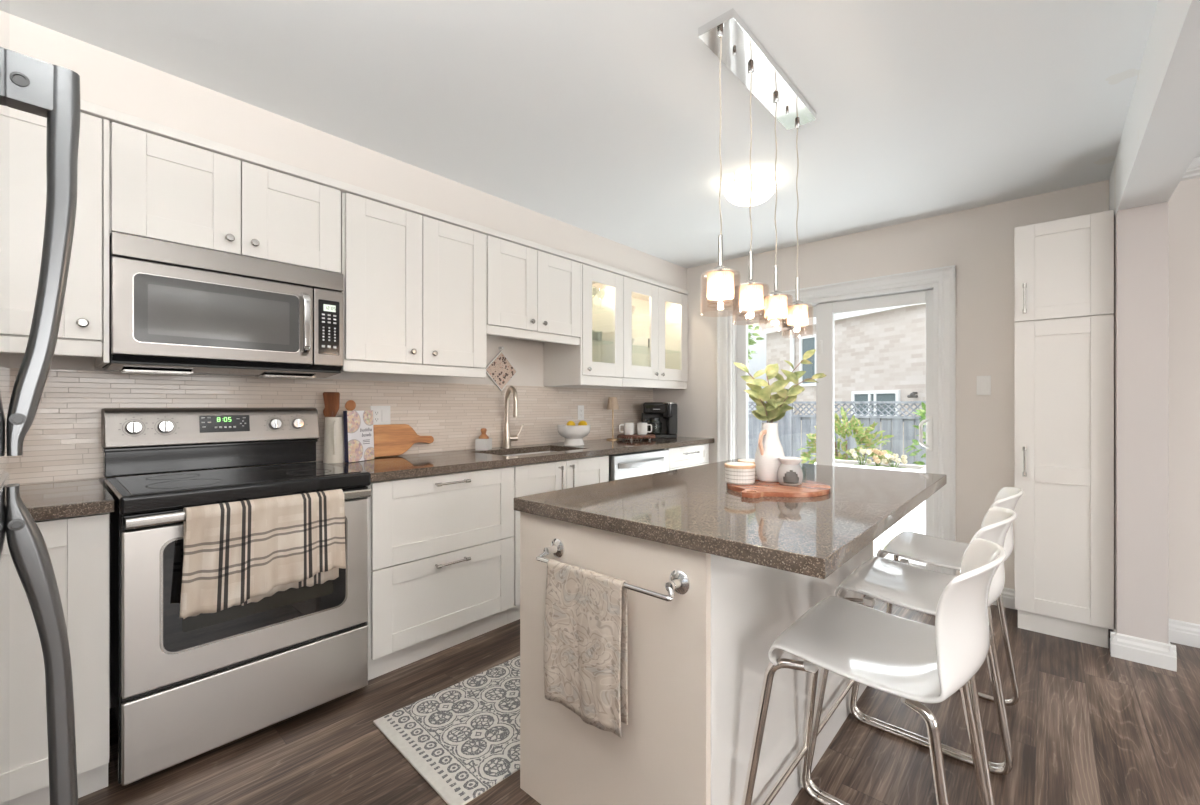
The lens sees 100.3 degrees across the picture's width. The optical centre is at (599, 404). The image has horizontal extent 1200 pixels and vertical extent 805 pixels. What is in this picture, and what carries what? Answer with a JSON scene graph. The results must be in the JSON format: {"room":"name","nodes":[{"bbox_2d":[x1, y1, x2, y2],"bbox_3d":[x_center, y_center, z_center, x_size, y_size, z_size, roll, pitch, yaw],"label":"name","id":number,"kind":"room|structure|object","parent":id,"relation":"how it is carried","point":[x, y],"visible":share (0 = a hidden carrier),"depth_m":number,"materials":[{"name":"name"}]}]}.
{"room":"kitchen","nodes":[
{"label":"kitchen","id":0,"kind":"room"},
{"bbox_2d":[10,14,686,484],"bbox_3d":[-0.903,-0.003,3.012,0.572,2.413,4.785,0,0,42],"label":"wall","id":1,"kind":"structure","parent":0,"point":[108,79],"depth_m":2.21,"materials":[{"name":"white paint"}]},
{"bbox_2d":[10,108,109,367],"bbox_3d":[-1.961,-0.555,1.645,0.409,0.827,0.476,0,0,42],"label":"upper cabinet","id":2,"kind":"object","parent":1,"relation":"attached to","point":[84,328],"visible":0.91,"depth_m":1.64,"materials":[{"name":"white wood"}]},
{"bbox_2d":[110,122,340,272],"bbox_3d":[-1.550,-0.780,2.106,0.409,0.377,0.755,0,0,42],"label":"upper cabinet","id":3,"kind":"object","parent":1,"relation":"attached to","point":[161,188],"visible":0.89,"depth_m":1.92,"materials":[{"name":"white wood"}]},
{"bbox_2d":[102,231,343,378],"bbox_3d":[-1.532,-0.354,2.088,0.454,0.464,0.748,0,0,42],"label":"microwave","id":4,"kind":"object","parent":3,"relation":"attached to","point":[176,308],"visible":0.99,"depth_m":1.91,"materials":[{"name":"silver metal"}]},
{"bbox_2d":[4,368,652,484],"bbox_3d":[-1.031,0.080,2.992,0.008,0.420,4.574,0,0,42],"label":"backsplash","id":5,"kind":"structure","parent":1,"relation":"attached to","point":[63,441],"depth_m":2.48,"materials":[{"name":"tile"}]},
{"bbox_2d":[370,406,389,424],"bbox_3d":[-1.216,0.064,2.773,0.008,0.112,0.112,0,0,42],"label":"wall outlet","id":6,"kind":"object","parent":5,"relation":"attached to","point":[381,414],"visible":0.94,"depth_m":2.78,"materials":[{"name":"white plastic"}]},
{"bbox_2d":[374,410,379,421],"bbox_3d":[-1.229,0.064,2.755,0.003,0.068,0.034,0,0,42],"label":"socket","id":7,"kind":"object","parent":6,"relation":"attached to","point":[376,412],"depth_m":2.76,"materials":[{"name":"white plastic"}]},
{"bbox_2d":[578,405,583,419],"bbox_3d":[-0.150,0.066,3.965,0.008,0.115,0.070,0,0,42],"label":"wall outlet","id":8,"kind":"object","parent":5,"relation":"attached to","point":[580,407],"visible":1,"depth_m":3.96,"materials":[{"name":"white plastic"}]},
{"bbox_2d":[80,99,687,294],"bbox_3d":[-0.885,-0.990,2.867,0.392,0.036,4.573,0,0,42],"label":"trim","id":9,"kind":"structure","parent":1,"relation":"attached to","point":[89,108],"depth_m":2.19,"materials":[{"name":"white wood"}]},
{"bbox_2d":[341,193,486,377],"bbox_3d":[-1.035,-0.559,2.681,0.409,0.818,0.780,0,0,42],"label":"upper cabinet","id":10,"kind":"object","parent":1,"relation":"attached to","point":[415,290],"visible":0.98,"depth_m":2.51,"materials":[{"name":"white wood"}]},
{"bbox_2d":[487,235,580,345],"bbox_3d":[-0.518,-0.686,3.258,0.409,0.564,0.765,0,0,42],"label":"upper cabinet","id":11,"kind":"object","parent":1,"relation":"attached to","point":[533,295],"visible":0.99,"depth_m":3.10,"materials":[{"name":"white wood"}]},
{"bbox_2d":[544,263,622,386],"bbox_3d":[-0.109,-0.551,3.716,0.409,0.834,0.462,0,0,42],"label":"upper cabinet","id":12,"kind":"object","parent":1,"relation":"attached to","point":[598,361],"visible":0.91,"depth_m":3.64,"materials":[{"name":"white wood"}]},
{"bbox_2d":[621,276,687,388],"bbox_3d":[0.347,-0.551,4.225,0.409,0.834,0.900,0,0,42],"label":"upper cabinet","id":13,"kind":"object","parent":1,"relation":"attached to","point":[660,316],"visible":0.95,"depth_m":4.18,"materials":[{"name":"white wood"}]},
{"bbox_2d":[632,346,679,353],"bbox_3d":[0.324,-0.464,4.246,0.326,0.006,0.866,0,0,42],"label":"shelf","id":14,"kind":"object","parent":13,"relation":"attached to","point":[635,349],"depth_m":4.37,"materials":[{"name":"white glass"}]},
{"bbox_3d":[-0.665,-0.379,3.381,0.034,0.026,0.026,0,0,42],"label":"wall hook","id":15,"kind":"object","parent":1,"relation":"attached to","visible":0},
{"bbox_2d":[485,350,517,390],"bbox_3d":[-0.667,-0.226,3.383,0.012,0.276,0.276,0,0,42],"label":"pot holder","id":16,"kind":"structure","parent":15,"relation":"hanging from","point":[501,371],"depth_m":3.38,"materials":[{"name":"beige fabric"}]},
{"bbox_2d":[10,0,1199,267],"bbox_3d":[0.534,-1.284,-0.052,6.800,0.150,7.435,0,0,42],"label":"ceiling","id":17,"kind":"structure","parent":0,"point":[598,117],"depth_m":1.94,"materials":[{"name":"paint"}]},
{"bbox_2d":[724,172,778,206],"bbox_3d":[0.808,-1.147,2.705,0.273,0.124,0.282,0,0,42],"label":"ceiling lamp","id":18,"kind":"object","parent":17,"relation":"attached to","point":[738,191],"visible":0.94,"depth_m":2.63,"materials":[{"name":"white glass"}]},
{"bbox_2d":[698,8,815,330],"bbox_3d":[0.605,-0.748,1.841,0.140,0.923,0.815,0,0,42],"label":"pendant light","id":19,"kind":"object","parent":17,"relation":"hanging from","point":[727,35],"visible":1,"depth_m":1.75,"materials":[{"name":"silver metal"}]},
{"bbox_2d":[1109,0,1199,217],"bbox_3d":[0.456,-1.068,0.018,0.165,0.283,7.035,0,0,42],"label":"ceiling beam","id":20,"kind":"structure","parent":17,"relation":"attached to","point":[1160,139],"depth_m":1.68,"materials":[{"name":"paint"}]},
{"bbox_2d":[78,599,1199,804],"bbox_3d":[0.507,1.264,-0.082,6.800,0.120,7.355,0,0,42],"label":"floor","id":21,"kind":"structure","parent":0,"point":[1088,725],"depth_m":1.75,"materials":[{"name":"brown wood"}]},
{"bbox_2d":[0,0,80,804],"bbox_3d":[-0.792,0.294,0.240,0.765,1.820,0.772,0,0,42],"label":"refrigerator","id":22,"kind":"object","parent":21,"relation":"on","point":[28,84],"visible":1,"depth_m":0.66,"materials":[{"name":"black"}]},
{"bbox_2d":[10,513,108,804],"bbox_3d":[-1.891,0.767,1.563,0.612,0.873,0.477,0,0,42],"label":"base cabinet","id":23,"kind":"object","parent":21,"relation":"on","point":[78,546],"visible":0.66,"depth_m":1.48,"materials":[{"name":"white wood"}]},
{"bbox_2d":[19,479,113,520],"bbox_3d":[-2.015,0.309,1.407,0.639,0.039,0.890,0,0,42],"label":"countertop","id":24,"kind":"structure","parent":23,"relation":"on","point":[52,500],"depth_m":1.52,"materials":[{"name":"brown stone"}]},
{"bbox_2d":[102,408,370,785],"bbox_3d":[-1.433,0.610,2.002,0.705,1.188,0.756,0,0,42],"label":"range","id":25,"kind":"object","parent":21,"relation":"on","point":[181,690],"visible":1,"depth_m":1.79,"materials":[{"name":"silver metal"}]},
{"bbox_2d":[103,462,370,514],"bbox_3d":[-1.417,0.307,1.988,0.592,0.061,0.756,0,0,42],"label":"cooktop","id":26,"kind":"object","parent":25,"relation":"in","point":[152,494],"depth_m":1.84,"materials":[{"name":"black glass"}]},
{"bbox_2d":[180,489,345,618],"bbox_3d":[-1.173,0.515,1.773,0.073,0.368,0.501,0,0,42],"label":"tea towel","id":27,"kind":"object","parent":25,"relation":"hanging from","point":[240,553],"visible":1,"depth_m":1.73,"materials":[{"name":"fabric"}]},
{"bbox_2d":[366,466,513,679],"bbox_3d":[-0.932,0.767,2.606,0.650,0.873,0.776,0,0,42],"label":"base cabinet","id":28,"kind":"object","parent":21,"relation":"on","point":[441,547],"visible":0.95,"depth_m":2.37,"materials":[{"name":"white wood"}]},
{"bbox_2d":[318,436,713,481],"bbox_3d":[-0.231,0.309,3.401,0.639,0.039,2.908,0,0,42],"label":"countertop","id":29,"kind":"structure","parent":28,"relation":"on","point":[435,463],"depth_m":2.78,"materials":[{"name":"brown stone"}]},
{"bbox_2d":[323,417,344,463],"bbox_3d":[-1.324,0.176,2.494,0.104,0.227,0.111,0,0,16],"label":"utensil crock","id":30,"kind":"object","parent":29,"relation":"on","point":[334,452],"visible":0.94,"depth_m":2.46,"materials":[{"name":"beige ceramic"}]},
{"bbox_2d":[323,408,329,416],"bbox_3d":[-1.341,0.143,2.497,0.074,0.256,0.017,0,0,-15],"label":"wooden spoon","id":31,"kind":"object","parent":30,"relation":"in","point":[325,413],"visible":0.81,"depth_m":2.49,"materials":[{"name":"brown wood"}]},
{"bbox_2d":[323,392,339,416],"bbox_3d":[-1.334,0.104,2.486,0.084,0.331,0.012,0,0,-3],"label":"wooden spatula","id":32,"kind":"object","parent":30,"relation":"in","point":[331,399],"visible":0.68,"depth_m":2.48,"materials":[{"name":"brown wood"}]},
{"bbox_2d":[345,400,355,410],"bbox_3d":[-1.291,0.125,2.515,0.120,0.293,0.019,0,0,-15],"label":"wooden spoon","id":33,"kind":"object","parent":30,"relation":"in","point":[350,405],"visible":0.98,"depth_m":2.52,"materials":[{"name":"brown wood"}]},
{"bbox_2d":[343,410,373,462],"bbox_3d":[-1.227,0.160,2.552,0.033,0.257,0.170,0,0,20],"label":"cookbook","id":34,"kind":"object","parent":29,"relation":"on","point":[358,425],"visible":1,"depth_m":2.53,"materials":[{"name":"beige"}]},
{"bbox_2d":[373,424,433,457],"bbox_3d":[-1.158,0.200,2.791,0.057,0.177,0.495,0,0,42],"label":"cutting board","id":35,"kind":"object","parent":29,"relation":"on","point":[389,439],"visible":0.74,"depth_m":2.79,"materials":[{"name":"brown wood"}]},
{"bbox_2d":[475,438,491,449],"bbox_3d":[-0.742,0.254,3.193,0.080,0.072,0.080,0,0,9],"label":"square pot","id":36,"kind":"object","parent":29,"relation":"on","point":[480,444],"visible":0.9,"depth_m":3.15,"materials":[{"name":"white ceramic"}]},
{"bbox_2d":[478,428,488,438],"bbox_3d":[-0.742,0.216,3.193,0.068,0.131,0.068,0,0,42],"label":"dish brush","id":37,"kind":"object","parent":36,"relation":"in","point":[483,435],"visible":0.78,"depth_m":3.18,"materials":[{"name":"beige"}]},
{"bbox_2d":[502,386,523,447],"bbox_3d":[-0.589,0.085,3.302,0.138,0.410,0.196,0,0,3],"label":"faucet","id":38,"kind":"object","parent":29,"relation":"on","point":[507,437],"visible":1,"depth_m":3.34,"materials":[{"name":"silver metal"}]},
{"bbox_2d":[503,451,588,465],"bbox_3d":[-0.431,0.419,3.170,0.409,0.178,0.684,0,0,42],"label":"sink","id":39,"kind":"object","parent":29,"relation":"in","point":[542,451],"visible":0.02,"depth_m":3.38,"materials":[{"name":"silver metal"}]},
{"bbox_2d":[557,424,590,445],"bbox_3d":[-0.184,0.217,3.540,0.234,0.144,0.234,0,0,42],"label":"fruit bowl","id":40,"kind":"object","parent":29,"relation":"on","point":[573,435],"visible":0.98,"depth_m":3.47,"materials":[{"name":"white ceramic"}]},
{"bbox_2d":[566,421,574,425],"bbox_3d":[-0.205,0.148,3.534,0.068,0.064,0.068,0,0,-29],"label":"lemon","id":41,"kind":"object","parent":40,"relation":"in","point":[570,423],"visible":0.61,"depth_m":3.51,"materials":[{"name":"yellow food"}]},
{"bbox_2d":[578,421,586,425],"bbox_3d":[-0.123,0.147,3.547,0.068,0.064,0.068,0,0,-2],"label":"lemon","id":42,"kind":"object","parent":40,"relation":"in","point":[580,423],"visible":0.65,"depth_m":3.52,"materials":[{"name":"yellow food"}]},
{"bbox_2d":[606,397,618,439],"bbox_3d":[0.105,0.115,4.080,0.104,0.348,0.104,0,0,42],"label":"table lamp","id":43,"kind":"object","parent":29,"relation":"on","point":[612,404],"visible":0.98,"depth_m":4.05,"materials":[{"name":"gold metal"}]},
{"bbox_2d":[617,434,655,439],"bbox_3d":[0.300,0.269,4.130,0.320,0.040,0.321,0,0,42],"label":"wooden riser","id":44,"kind":"object","parent":29,"relation":"on","point":[623,436],"visible":0.96,"depth_m":4.01,"materials":[{"name":"brown wood"}]},
{"bbox_2d":[619,423,633,434],"bbox_3d":[0.226,0.201,4.111,0.114,0.097,0.085,0,0,-30],"label":"mug","id":45,"kind":"object","parent":44,"relation":"on","point":[628,427],"visible":1,"depth_m":4.08,"materials":[{"name":"white ceramic"}]},
{"bbox_2d":[637,423,651,434],"bbox_3d":[0.361,0.201,4.120,0.114,0.097,0.085,0,0,30],"label":"mug","id":46,"kind":"object","parent":44,"relation":"on","point":[641,427],"visible":1,"depth_m":4.09,"materials":[{"name":"white ceramic"}]},
{"bbox_2d":[641,402,676,437],"bbox_3d":[0.517,0.134,4.389,0.293,0.310,0.258,0,0,0],"label":"coffee maker","id":47,"kind":"object","parent":29,"relation":"on","point":[662,416],"visible":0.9,"depth_m":4.29,"materials":[{"name":"black plastic"}]},
{"bbox_2d":[373,656,519,804],"bbox_3d":[-0.241,1.199,2.100,0.595,0.009,1.160,0,0,44],"label":"rug","id":48,"kind":"object","parent":21,"relation":"on","point":[463,738],"visible":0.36,"depth_m":1.82,"materials":[{"name":"grey fabric"}]},
{"bbox_2d":[508,455,608,623],"bbox_3d":[-0.412,0.767,3.187,0.650,0.873,0.778,0,0,42],"label":"base cabinet","id":49,"kind":"object","parent":21,"relation":"on","point":[530,479],"visible":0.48,"depth_m":2.88,"materials":[{"name":"white wood"}]},
{"bbox_2d":[608,449,668,480],"bbox_3d":[0.090,0.760,3.720,0.668,0.848,0.655,0,0,42],"label":"dishwasher","id":50,"kind":"object","parent":21,"relation":"on","point":[633,464],"visible":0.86,"depth_m":3.47,"materials":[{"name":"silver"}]},
{"bbox_2d":[664,444,708,470],"bbox_3d":[0.518,0.767,4.227,0.650,0.873,0.659,0,0,42],"label":"base cabinet","id":51,"kind":"object","parent":21,"relation":"on","point":[693,455],"visible":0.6,"depth_m":4.01,"materials":[{"name":"white wood"}]},
{"bbox_2d":[520,512,872,804],"bbox_3d":[0.480,0.766,1.894,0.659,0.874,1.457,0,0,42],"label":"base cabinet","id":52,"kind":"object","parent":21,"relation":"on","point":[698,660],"visible":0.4,"depth_m":1.29,"materials":[{"name":"white wood"}]},
{"bbox_2d":[536,538,689,601],"bbox_3d":[0.009,0.418,1.290,0.473,0.056,0.071,0,0,42],"label":"towel bar","id":53,"kind":"object","parent":52,"relation":"attached to","point":[679,582],"visible":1,"depth_m":1.17,"materials":[{"name":"silver metal"}]},
{"bbox_2d":[544,559,627,737],"bbox_3d":[-0.044,0.616,1.291,0.266,0.380,0.040,0,0,42],"label":"hand towel","id":54,"kind":"object","parent":53,"relation":"hanging from","point":[586,664],"visible":1,"depth_m":1.26,"materials":[{"name":"beige fabric"}]},
{"bbox_2d":[514,459,946,578],"bbox_3d":[0.581,0.309,1.810,0.925,0.039,1.516,0,0,42],"label":"countertop","id":55,"kind":"structure","parent":52,"relation":"on","point":[692,508],"depth_m":1.37,"materials":[{"name":"brown stone"}]},
{"bbox_2d":[727,480,830,497],"bbox_3d":[0.603,0.282,1.722,0.348,0.015,0.336,0,0,-5],"label":"serving board","id":56,"kind":"object","parent":55,"relation":"on","point":[807,488],"visible":0.77,"depth_m":1.61,"materials":[{"name":"brown wood"}]},
{"bbox_2d":[724,462,755,484],"bbox_3d":[0.488,0.240,1.748,0.105,0.068,0.105,0,0,42],"label":"canister","id":57,"kind":"object","parent":56,"relation":"on","point":[737,473],"visible":1,"depth_m":1.71,"materials":[{"name":"ceramic"}]},
{"bbox_2d":[738,459,757,479],"bbox_3d":[0.565,0.240,1.857,0.105,0.068,0.105,0,0,42],"label":"canister","id":58,"kind":"object","parent":56,"relation":"on","point":[739,460],"visible":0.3,"depth_m":1.82,"materials":[{"name":"ceramic"}]},
{"bbox_2d":[755,422,784,481],"bbox_3d":[0.609,0.170,1.793,0.103,0.208,0.103,0,0,5],"label":"vase","id":59,"kind":"object","parent":56,"relation":"on","point":[769,449],"visible":0.93,"depth_m":1.76,"materials":[{"name":"white ceramic"}]},
{"bbox_2d":[733,362,781,416],"bbox_3d":[0.580,0.035,1.806,0.181,0.379,0.069,0,0,0],"label":"stem","id":60,"kind":"object","parent":59,"relation":"in","point":[741,366],"visible":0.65,"depth_m":1.80,"materials":[{"name":"green plant"}]},
{"bbox_2d":[744,385,783,422],"bbox_3d":[0.581,0.078,1.774,0.142,0.292,0.074,0,0,5],"label":"stem","id":61,"kind":"object","parent":59,"relation":"in","point":[764,394],"visible":0.98,"depth_m":1.77,"materials":[{"name":"green plant"}]},
{"bbox_2d":[747,363,789,422],"bbox_3d":[0.600,0.038,1.786,0.151,0.371,0.072,0,0,-7],"label":"stem","id":62,"kind":"object","parent":59,"relation":"in","point":[771,370],"visible":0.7,"depth_m":1.77,"materials":[{"name":"green plant"}]},
{"bbox_2d":[760,387,802,422],"bbox_3d":[0.646,0.079,1.781,0.154,0.289,0.059,0,0,-4],"label":"stem","id":63,"kind":"object","parent":59,"relation":"in","point":[790,397],"visible":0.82,"depth_m":1.77,"materials":[{"name":"green plant"}]},
{"bbox_2d":[756,349,815,422],"bbox_3d":[0.671,0.013,1.803,0.216,0.422,0.058,0,0,1],"label":"stem","id":64,"kind":"object","parent":59,"relation":"in","point":[809,353],"visible":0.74,"depth_m":1.79,"materials":[{"name":"green plant"}]},
{"bbox_2d":[759,369,826,413],"bbox_3d":[0.689,0.050,1.797,0.242,0.348,0.075,0,0,9],"label":"stem","id":65,"kind":"object","parent":59,"relation":"in","point":[792,377],"visible":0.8,"depth_m":1.77,"materials":[{"name":"green plant"}]},
{"bbox_2d":[777,457,802,484],"bbox_3d":[0.655,0.229,1.726,0.083,0.090,0.080,0,0,15],"label":"wax warmer","id":66,"kind":"object","parent":56,"relation":"on","point":[789,472],"visible":1,"depth_m":1.70,"materials":[{"name":"white ceramic"}]},
{"bbox_2d":[741,538,1005,804],"bbox_3d":[0.650,0.755,1.203,0.506,0.896,0.496,0,0,42],"label":"bar stool","id":67,"kind":"object","parent":21,"relation":"on","point":[915,662],"visible":1,"depth_m":1.14,"materials":[{"name":"white plastic"}]},
{"bbox_2d":[807,507,1016,804],"bbox_3d":[0.984,0.755,1.575,0.506,0.896,0.496,0,0,42],"label":"bar stool","id":68,"kind":"object","parent":21,"relation":"on","point":[890,581],"visible":0.72,"depth_m":1.56,"materials":[{"name":"white plastic"}]},
{"bbox_2d":[854,487,1023,766],"bbox_3d":[1.317,0.755,1.948,0.506,0.896,0.496,0,0,42],"label":"bar stool","id":69,"kind":"object","parent":21,"relation":"on","point":[923,548],"visible":0.59,"depth_m":1.92,"materials":[{"name":"white plastic"}]},
{"bbox_2d":[1015,210,1113,647],"bbox_3d":[2.468,0.127,2.678,0.374,2.154,0.379,0,0,42],"label":"pantry cabinet","id":70,"kind":"object","parent":21,"relation":"on","point":[1064,268],"visible":1,"depth_m":2.57,"materials":[{"name":"white wood"}]},
{"bbox_2d":[653,178,1199,623],"bbox_3d":[2.946,-0.003,2.644,6.400,2.413,0.200,0,0,42],"label":"wall","id":71,"kind":"structure","parent":0,"point":[979,241],"depth_m":3.05,"materials":[{"name":"white paint"}]},
{"bbox_2d":[728,282,937,571],"bbox_3d":[1.675,0.211,3.760,1.474,1.985,0.213,0,0,42],"label":"door","id":72,"kind":"structure","parent":71,"relation":"in","point":[823,310],"depth_m":3.69,"materials":[{"name":"white paint"}]},
{"bbox_2d":[717,265,955,574],"bbox_3d":[1.610,0.166,3.688,1.654,2.075,0.026,0,0,42],"label":"trim","id":73,"kind":"structure","parent":71,"relation":"attached to","point":[945,276],"depth_m":3.19,"materials":[{"name":"white paint"}]},
{"bbox_2d":[977,376,990,394],"bbox_3d":[2.337,-0.115,3.049,0.070,0.118,0.008,0,0,42],"label":"light switch","id":74,"kind":"object","parent":71,"relation":"attached to","point":[983,382],"visible":1,"depth_m":3.05,"materials":[{"name":"white plastic"}]},
{"bbox_2d":[992,587,1199,647],"bbox_3d":[3.743,1.148,1.783,4.065,0.112,0.020,0,0,42],"label":"baseboard","id":75,"kind":"structure","parent":71,"relation":"attached to","point":[1180,632],"depth_m":2.52,"materials":[{"name":"white paint"}]},
{"bbox_2d":[1181,157,1199,180],"bbox_3d":[4.044,-1.167,1.487,3.222,0.084,0.060,0,0,42],"label":"trim","id":76,"kind":"structure","parent":71,"relation":"attached to","point":[1193,171],"depth_m":2.47,"materials":[{"name":"white paint"}]},
{"bbox_2d":[1110,202,1168,643],"bbox_3d":[2.667,0.139,2.488,0.165,2.130,0.405,0,0,42],"label":"wall","id":77,"kind":"structure","parent":0,"point":[1141,234],"depth_m":2.33,"materials":[{"name":"white paint"}]},
{"bbox_2d":[1110,629,1176,671],"bbox_3d":[2.654,1.148,2.473,0.208,0.112,0.405,0,0,42],"label":"baseboard","id":78,"kind":"structure","parent":77,"relation":"attached to","point":[1122,646],"depth_m":2.32,"materials":[{"name":"white paint"}]},
{"label":"outside","id":79,"kind":"structure","parent":0,"visible":0},
{"bbox_3d":[9.815,1.904,11.369,23.000,0.300,21.965,0,0,42],"label":"ground","id":80,"kind":"structure","parent":79,"visible":0},
{"bbox_2d":[748,324,763,362],"bbox_3d":[2.900,-1.172,14.148,3.058,5.861,2.688,0,0,32],"label":"tree","id":81,"kind":"object","parent":80,"relation":"on","point":[750,341],"visible":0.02,"depth_m":14.10,"materials":[{"name":"green plant"}]},
{"bbox_2d":[748,401,925,465],"bbox_3d":[4.002,0.829,7.422,12.130,1.850,0.130,0,0,42],"label":"fence","id":82,"kind":"object","parent":80,"relation":"on","point":[789,426],"visible":0.13,"depth_m":7.55,"materials":[{"name":"grey wood"}]},
{"bbox_2d":[760,304,925,461],"bbox_3d":[7.565,-0.836,9.983,5.245,5.180,6.850,0,0,-21],"label":"house","id":83,"kind":"structure","parent":80,"relation":"on","point":[880,354],"depth_m":9.54,"materials":[{"name":"brick"}]},
{"bbox_2d":[907,392,917,397],"bbox_3d":[5.377,-0.164,8.580,0.145,0.105,0.160,0,0,-21],"label":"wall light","id":84,"kind":"object","parent":83,"relation":"attached to","point":[912,394],"depth_m":8.55,"materials":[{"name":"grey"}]},
{"bbox_2d":[798,406,893,463],"bbox_3d":[3.289,0.896,6.655,1.193,1.716,0.951,0,0,42],"label":"shrub","id":85,"kind":"object","parent":80,"relation":"on","point":[861,436],"visible":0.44,"depth_m":6.53,"materials":[{"name":"green plant"}]},
{"bbox_2d":[904,402,925,464],"bbox_3d":[4.112,0.726,6.017,0.800,2.059,0.796,0,0,42],"label":"shrub","id":86,"kind":"object","parent":80,"relation":"on","point":[921,412],"visible":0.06,"depth_m":6.14,"materials":[{"name":"green plant"}]},
{"bbox_3d":[2.783,1.559,4.410,4.900,0.390,2.015,0,0,42],"label":"trim","id":87,"kind":"structure","parent":80,"relation":"on","visible":0},
{"bbox_3d":[2.767,1.314,4.392,5.000,0.100,2.164,0,0,42],"label":"deck","id":88,"kind":"object","parent":87,"relation":"on","visible":0},
{"bbox_2d":[834,459,925,472],"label":"planter","id":89,"kind":"object","parent":88,"relation":"on","point":[844,463],"depth_m":4.15,"materials":[{"name":"white"}]},
{"bbox_2d":[850,449,871,465],"bbox_3d":[2.195,0.461,4.213,0.154,0.176,0.185,0,0,-19],"label":"flowering plant","id":90,"kind":"object","parent":89,"relation":"on","point":[855,456],"visible":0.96,"depth_m":4.20,"materials":[{"name":"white plant"}]},
{"bbox_2d":[869,449,888,466],"bbox_3d":[2.320,0.461,4.183,0.171,0.177,0.176,0,0,42],"label":"flowering plant","id":91,"kind":"object","parent":89,"relation":"on","point":[876,460],"visible":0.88,"depth_m":4.17,"materials":[{"name":"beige plant"}]},
{"bbox_2d":[881,454,907,467],"bbox_3d":[2.388,0.475,4.075,0.162,0.148,0.180,0,0,-33],"label":"flowering plant","id":92,"kind":"object","parent":89,"relation":"on","point":[889,457],"visible":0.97,"depth_m":4.06,"materials":[{"name":"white plant"}]},
{"bbox_2d":[873,500,925,563],"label":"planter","id":93,"kind":"object","parent":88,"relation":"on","point":[914,520],"depth_m":3.90,"materials":[{"name":"white"}]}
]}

